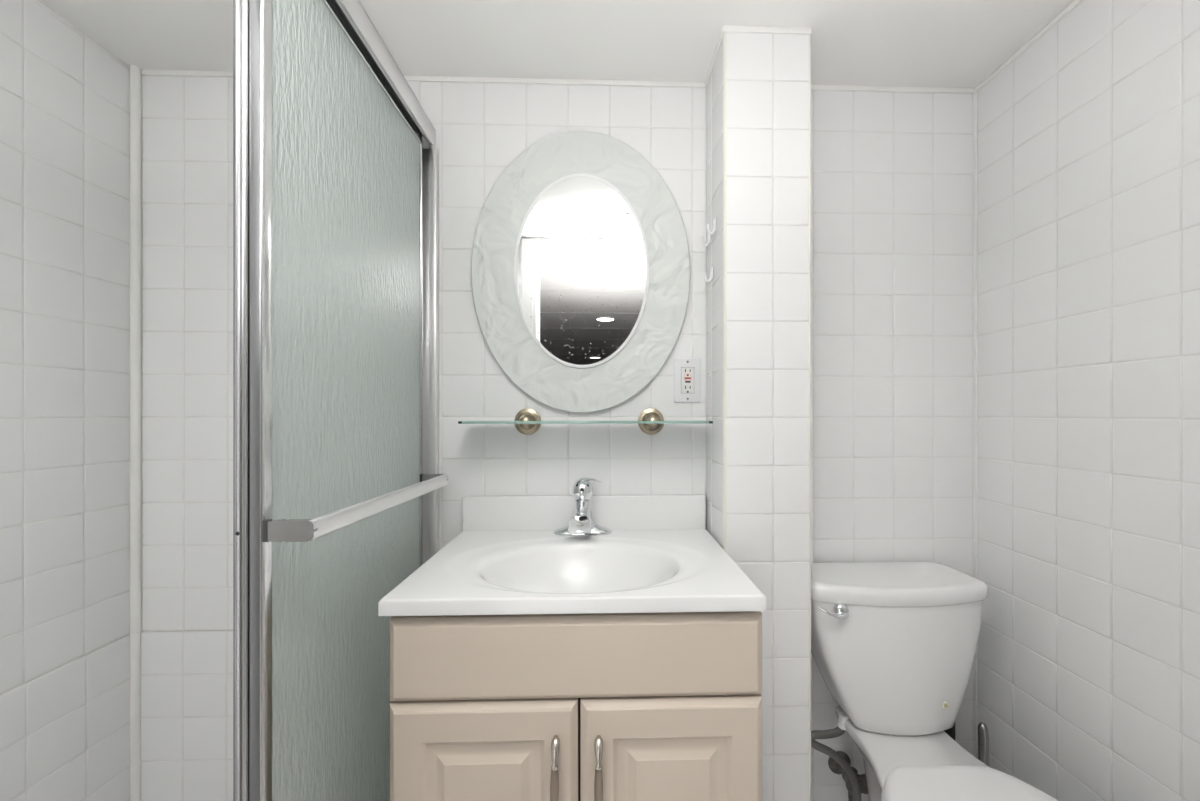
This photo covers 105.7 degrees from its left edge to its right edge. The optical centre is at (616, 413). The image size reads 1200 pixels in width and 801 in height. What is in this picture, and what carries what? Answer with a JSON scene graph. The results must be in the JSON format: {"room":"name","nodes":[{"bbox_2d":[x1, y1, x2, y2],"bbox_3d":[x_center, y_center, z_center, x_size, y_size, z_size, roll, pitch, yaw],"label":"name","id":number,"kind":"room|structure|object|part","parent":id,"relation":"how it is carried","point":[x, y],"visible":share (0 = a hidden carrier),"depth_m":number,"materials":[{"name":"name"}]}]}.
{"room":"bathroom","nodes":[
{"label":"bathroom","id":0,"kind":"room"},
{"bbox_2d":[0,0,129,800],"bbox_3d":[-1.239,0.131,0.542,0.066,2.058,1.360,0,0,-2],"label":"wall","id":1,"kind":"structure","parent":0,"point":[65,96],"depth_m":1.00,"materials":[{"name":"white tile"}]},
{"bbox_2d":[130,65,141,800],"bbox_3d":[-1.222,0.131,1.154,0.024,2.018,0.024,0,0,-2],"label":"trim","id":2,"kind":"structure","parent":1,"relation":"attached to","point":[135,71],"depth_m":1.15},
{"bbox_2d":[141,75,973,800],"bbox_3d":[-0.131,0.131,1.223,2.324,2.058,0.066,0,0,-2],"label":"wall","id":3,"kind":"structure","parent":0,"point":[892,173],"depth_m":1.20,"materials":[{"name":"white tile"}]},
{"bbox_2d":[471,131,690,412],"bbox_3d":[-0.092,-0.369,1.188,0.572,0.736,0.022,0,0,-1],"label":"oval mirror","id":4,"kind":"object","parent":3,"relation":"attached to","point":[581,269],"visible":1,"depth_m":1.18,"materials":[{"name":"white glass"}]},
{"bbox_2d":[517,177,645,364],"bbox_3d":[-0.091,-0.370,1.183,0.337,0.491,0.005,0,0,-2],"label":"mirror glass","id":5,"kind":"object","parent":4,"relation":"attached to","point":[581,241],"depth_m":1.18,"materials":[{"name":"silver mirror"}]},
{"bbox_2d":[462,494,704,530],"bbox_3d":[-0.084,0.271,1.185,0.630,0.113,0.019,0,0,-2],"label":"backsplash","id":6,"kind":"structure","parent":3,"relation":"attached to","point":[522,512],"depth_m":1.18,"materials":[{"name":"stone"}]},
{"bbox_2d":[458,408,712,434],"bbox_3d":[-0.074,0.021,1.133,0.605,0.070,0.129,0,0,-2],"label":"glass shelf","id":7,"kind":"object","parent":3,"relation":"attached to","point":[527,421],"visible":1,"depth_m":1.17,"materials":[{"name":"clear glass"}]},
{"bbox_3d":[-0.073,0.021,1.125,0.605,0.006,0.110,0,0,-2],"label":"glass plate","id":8,"kind":"part","parent":7,"relation":"part of","materials":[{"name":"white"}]},
{"bbox_2d":[141,0,1080,93],"bbox_3d":[-0.110,-0.872,0.632,2.208,0.016,1.131,0,0,-2],"label":"trim","id":9,"kind":"structure","parent":3,"relation":"attached to","point":[726,28],"depth_m":1.19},
{"bbox_2d":[674,358,700,402],"bbox_3d":[0.186,-0.087,1.202,0.071,0.117,0.009,0,0,-2],"label":"outlet","id":10,"kind":"object","parent":3,"relation":"attached to","point":[687,371],"visible":1,"depth_m":1.20,"materials":[{"name":"white plastic"}]},
{"bbox_2d":[681,368,693,392],"bbox_3d":[0.187,-0.087,1.200,0.034,0.067,0.004,0,0,-2],"label":"socket","id":11,"kind":"object","parent":10,"relation":"attached to","point":[687,374],"depth_m":1.20,"materials":[{"name":"white plastic"}]},
{"bbox_2d":[811,726,867,800],"bbox_3d":[0.542,0.877,1.153,0.175,0.242,0.126,0,0,-2],"label":"pipe","id":12,"kind":"object","parent":3,"relation":"attached to","point":[839,762],"visible":0.98,"depth_m":1.10,"materials":[{"name":"grey metal"}]},
{"bbox_3d":[0.606,0.918,1.134,0.049,0.042,0.026,0,0,-2],"label":"valve handle","id":13,"kind":"part","parent":12,"relation":"part of","materials":[{"name":"grey metal"}]},
{"bbox_2d":[974,91,977,758],"bbox_3d":[0.970,0.131,1.228,0.008,2.018,0.008,0,0,-2],"label":"trim","id":14,"kind":"structure","parent":3,"relation":"attached to","point":[976,92],"depth_m":1.23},
{"bbox_2d":[41,0,1073,87],"bbox_3d":[-0.111,-0.908,0.601,2.324,0.060,1.312,0,0,-2],"label":"ceiling","id":15,"kind":"structure","parent":0,"point":[906,43],"depth_m":1.05,"materials":[{"name":"paint"}]},
{"bbox_2d":[706,32,810,800],"bbox_3d":[0.340,0.131,1.122,0.202,2.018,0.179,0,0,-2],"label":"wall pillar","id":16,"kind":"structure","parent":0,"point":[758,89],"depth_m":1.03,"materials":[{"name":"white tile"}]},
{"bbox_2d":[701,230,710,246],"bbox_3d":[0.227,-0.445,1.159,0.022,0.039,0.018,0,0,-2],"label":"wall hook","id":17,"kind":"object","parent":16,"relation":"attached to","point":[709,235],"visible":0.89,"depth_m":1.16,"materials":[{"name":"white plastic"}]},
{"bbox_3d":[0.227,-0.439,1.159,0.022,0.026,0.007,0,0,-2],"label":"hook arm","id":18,"kind":"part","parent":17,"relation":"part of","materials":[{"name":"white plastic"}]},
{"bbox_2d":[704,266,712,282],"bbox_3d":[0.227,-0.344,1.133,0.022,0.039,0.018,0,0,-2],"label":"wall hook","id":19,"kind":"object","parent":16,"relation":"attached to","point":[711,268],"visible":1,"depth_m":1.13,"materials":[{"name":"white plastic"}]},
{"bbox_3d":[0.227,-0.338,1.133,0.022,0.026,0.007,0,0,-2],"label":"hook arm","id":20,"kind":"part","parent":19,"relation":"part of","materials":[{"name":"white plastic"}]},
{"bbox_2d":[707,217,715,234],"bbox_3d":[0.228,-0.452,1.101,0.022,0.039,0.018,0,0,-2],"label":"wall hook","id":21,"kind":"object","parent":16,"relation":"attached to","point":[714,220],"visible":1,"depth_m":1.10,"materials":[{"name":"white plastic"}]},
{"bbox_3d":[0.228,-0.446,1.101,0.022,0.026,0.007,0,0,-2],"label":"hook arm","id":22,"kind":"part","parent":21,"relation":"part of","materials":[{"name":"white plastic"}]},
{"bbox_2d":[978,0,1199,800],"bbox_3d":[1.014,0.131,0.611,0.060,2.058,1.360,0,0,-1],"label":"wall","id":23,"kind":"structure","parent":0,"point":[1089,138],"depth_m":0.94,"materials":[{"name":"white tile"}]},
{"bbox_3d":[-0.111,1.170,0.596,2.324,0.060,1.322,0,0,-2],"label":"floor","id":24,"kind":"structure","parent":0,"visible":0},
{"bbox_2d":[390,611,761,800],"bbox_3d":[-0.071,0.734,0.956,0.623,0.812,0.476,0,0,-2],"label":"vanity cabinet","id":25,"kind":"object","parent":24,"relation":"on","point":[662,706],"visible":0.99,"depth_m":0.75,"materials":[{"name":"beige wood"}]},
{"bbox_3d":[-0.221,0.751,0.759,0.311,0.542,0.026,0,0,-2],"label":"door","id":26,"kind":"part","parent":25,"relation":"part of","materials":[{"name":"beige wood"}]},
{"bbox_3d":[-0.100,0.598,0.734,0.015,0.142,0.033,0,0,-2],"label":"handle","id":27,"kind":"part","parent":25,"relation":"part of","materials":[{"name":"silver metal"}]},
{"bbox_2d":[378,494,765,615],"bbox_3d":[-0.076,0.321,0.968,0.632,0.213,0.452,0,0,-2],"label":"sink","id":28,"kind":"object","parent":25,"relation":"in","point":[659,555],"visible":0.82,"depth_m":1.00,"materials":[{"name":"ceramic"}]},
{"bbox_2d":[554,477,611,535],"bbox_3d":[-0.085,0.231,1.111,0.146,0.141,0.117,0,0,-2],"label":"faucet","id":29,"kind":"object","parent":28,"relation":"on","point":[582,523],"visible":1,"depth_m":1.12,"materials":[{"name":"silver metal"}]},
{"bbox_3d":[-0.087,0.258,1.103,0.057,0.050,0.101,0,0,-2],"label":"spout","id":30,"kind":"part","parent":29,"relation":"part of","materials":[{"name":"silver metal"}]},
{"bbox_3d":[-0.086,0.273,1.143,0.146,0.058,0.052,0,0,-2],"label":"plate","id":31,"kind":"part","parent":29,"relation":"part of","materials":[{"name":"silver metal"}]},
{"bbox_3d":[-0.076,0.191,1.140,0.074,0.060,0.054,0,0,-2],"label":"handle","id":32,"kind":"part","parent":29,"relation":"part of","materials":[{"name":"silver metal"}]},
{"bbox_3d":[-0.065,0.408,0.764,0.623,0.138,0.026,0,0,-2],"label":"false drawer","id":33,"kind":"part","parent":25,"relation":"part of","materials":[{"name":"beige wood"}]},
{"bbox_3d":[-0.029,0.600,0.736,0.015,0.142,0.033,0,0,-2],"label":"handle","id":34,"kind":"part","parent":25,"relation":"part of","materials":[{"name":"silver metal"}]},
{"bbox_3d":[0.093,0.751,0.769,0.308,0.542,0.026,0,0,-2],"label":"door","id":35,"kind":"part","parent":25,"relation":"part of","materials":[{"name":"beige wood"}]},
{"bbox_2d":[811,562,1057,800],"bbox_3d":[0.668,0.768,0.858,0.427,0.744,0.710,0,0,-2],"label":"toilet","id":36,"kind":"object","parent":24,"relation":"on","point":[894,644],"visible":0.95,"depth_m":1.03,"materials":[{"name":"white ceramic"}]},
{"bbox_3d":[0.485,0.447,1.019,0.066,0.025,0.020,0,0,-2],"label":"lever arm","id":37,"kind":"part","parent":36,"relation":"part of","materials":[{"name":"silver metal"}]},
{"bbox_3d":[0.509,0.447,1.028,0.033,0.033,0.017,0,0,-2],"label":"flush lever","id":38,"kind":"part","parent":36,"relation":"part of","materials":[{"name":"silver metal"}]},
{"bbox_3d":[0.652,0.735,0.712,0.369,0.018,0.420,0,0,-2],"label":"seat","id":39,"kind":"part","parent":36,"relation":"part of","materials":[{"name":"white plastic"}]},
{"bbox_3d":[0.660,0.589,1.110,0.406,0.308,0.178,0,0,-2],"label":"tank","id":40,"kind":"part","parent":36,"relation":"part of","materials":[{"name":"white ceramic"}]},
{"bbox_3d":[0.660,0.416,1.114,0.427,0.040,0.198,0,0,-2],"label":"tank lid","id":41,"kind":"part","parent":36,"relation":"part of","materials":[{"name":"white ceramic"}]},
{"bbox_3d":[0.668,0.942,0.844,0.362,0.396,0.664,0,0,-2],"label":"bowl","id":42,"kind":"part","parent":36,"relation":"part of","materials":[{"name":"white ceramic"}]},
{"bbox_3d":[0.652,0.715,0.713,0.361,0.021,0.411,0,0,-2],"label":"seat lid","id":43,"kind":"part","parent":36,"relation":"part of","materials":[{"name":"white plastic"}]},
{"bbox_2d":[944,723,954,739],"bbox_3d":[0.858,0.922,1.181,0.048,0.436,0.048,0,0,-2],"label":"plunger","id":44,"kind":"object","parent":24,"relation":"on","point":[951,732],"visible":0.02,"depth_m":1.17,"materials":[{"name":"black rubber"}]},
{"bbox_2d":[977,722,988,765],"bbox_3d":[0.916,0.957,1.137,0.072,0.367,0.072,0,0,-2],"label":"toilet brush","id":45,"kind":"object","parent":24,"relation":"on","point":[983,736],"visible":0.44,"depth_m":1.13,"materials":[{"name":"silver metal"}]},
{"bbox_3d":[-0.492,1.070,0.619,0.115,0.140,1.132,0,0,-2],"label":"trim","id":46,"kind":"structure","parent":24,"relation":"on","visible":0},
{"bbox_2d":[233,0,447,800],"bbox_3d":[-0.474,0.132,0.619,0.135,1.736,1.126,0,0,-2],"label":"shower door","id":47,"kind":"structure","parent":46,"relation":"on","point":[337,480],"depth_m":0.75,"materials":[{"name":"glass"}]},
{"bbox_3d":[-0.491,0.138,0.882,0.004,1.676,0.527,0,0,-2],"label":"sliding panel","id":48,"kind":"part","parent":47,"relation":"part of","materials":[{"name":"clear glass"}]},
{"bbox_3d":[-0.490,-0.694,0.885,0.015,0.036,0.517,0,0,-2],"label":"rail","id":49,"kind":"part","parent":47,"relation":"part of","materials":[{"name":"metal"}]},
{"bbox_3d":[-0.497,-0.711,0.618,0.088,0.050,1.126,0,0,-2],"label":"header rail","id":50,"kind":"part","parent":47,"relation":"part of","materials":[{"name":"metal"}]}
]}

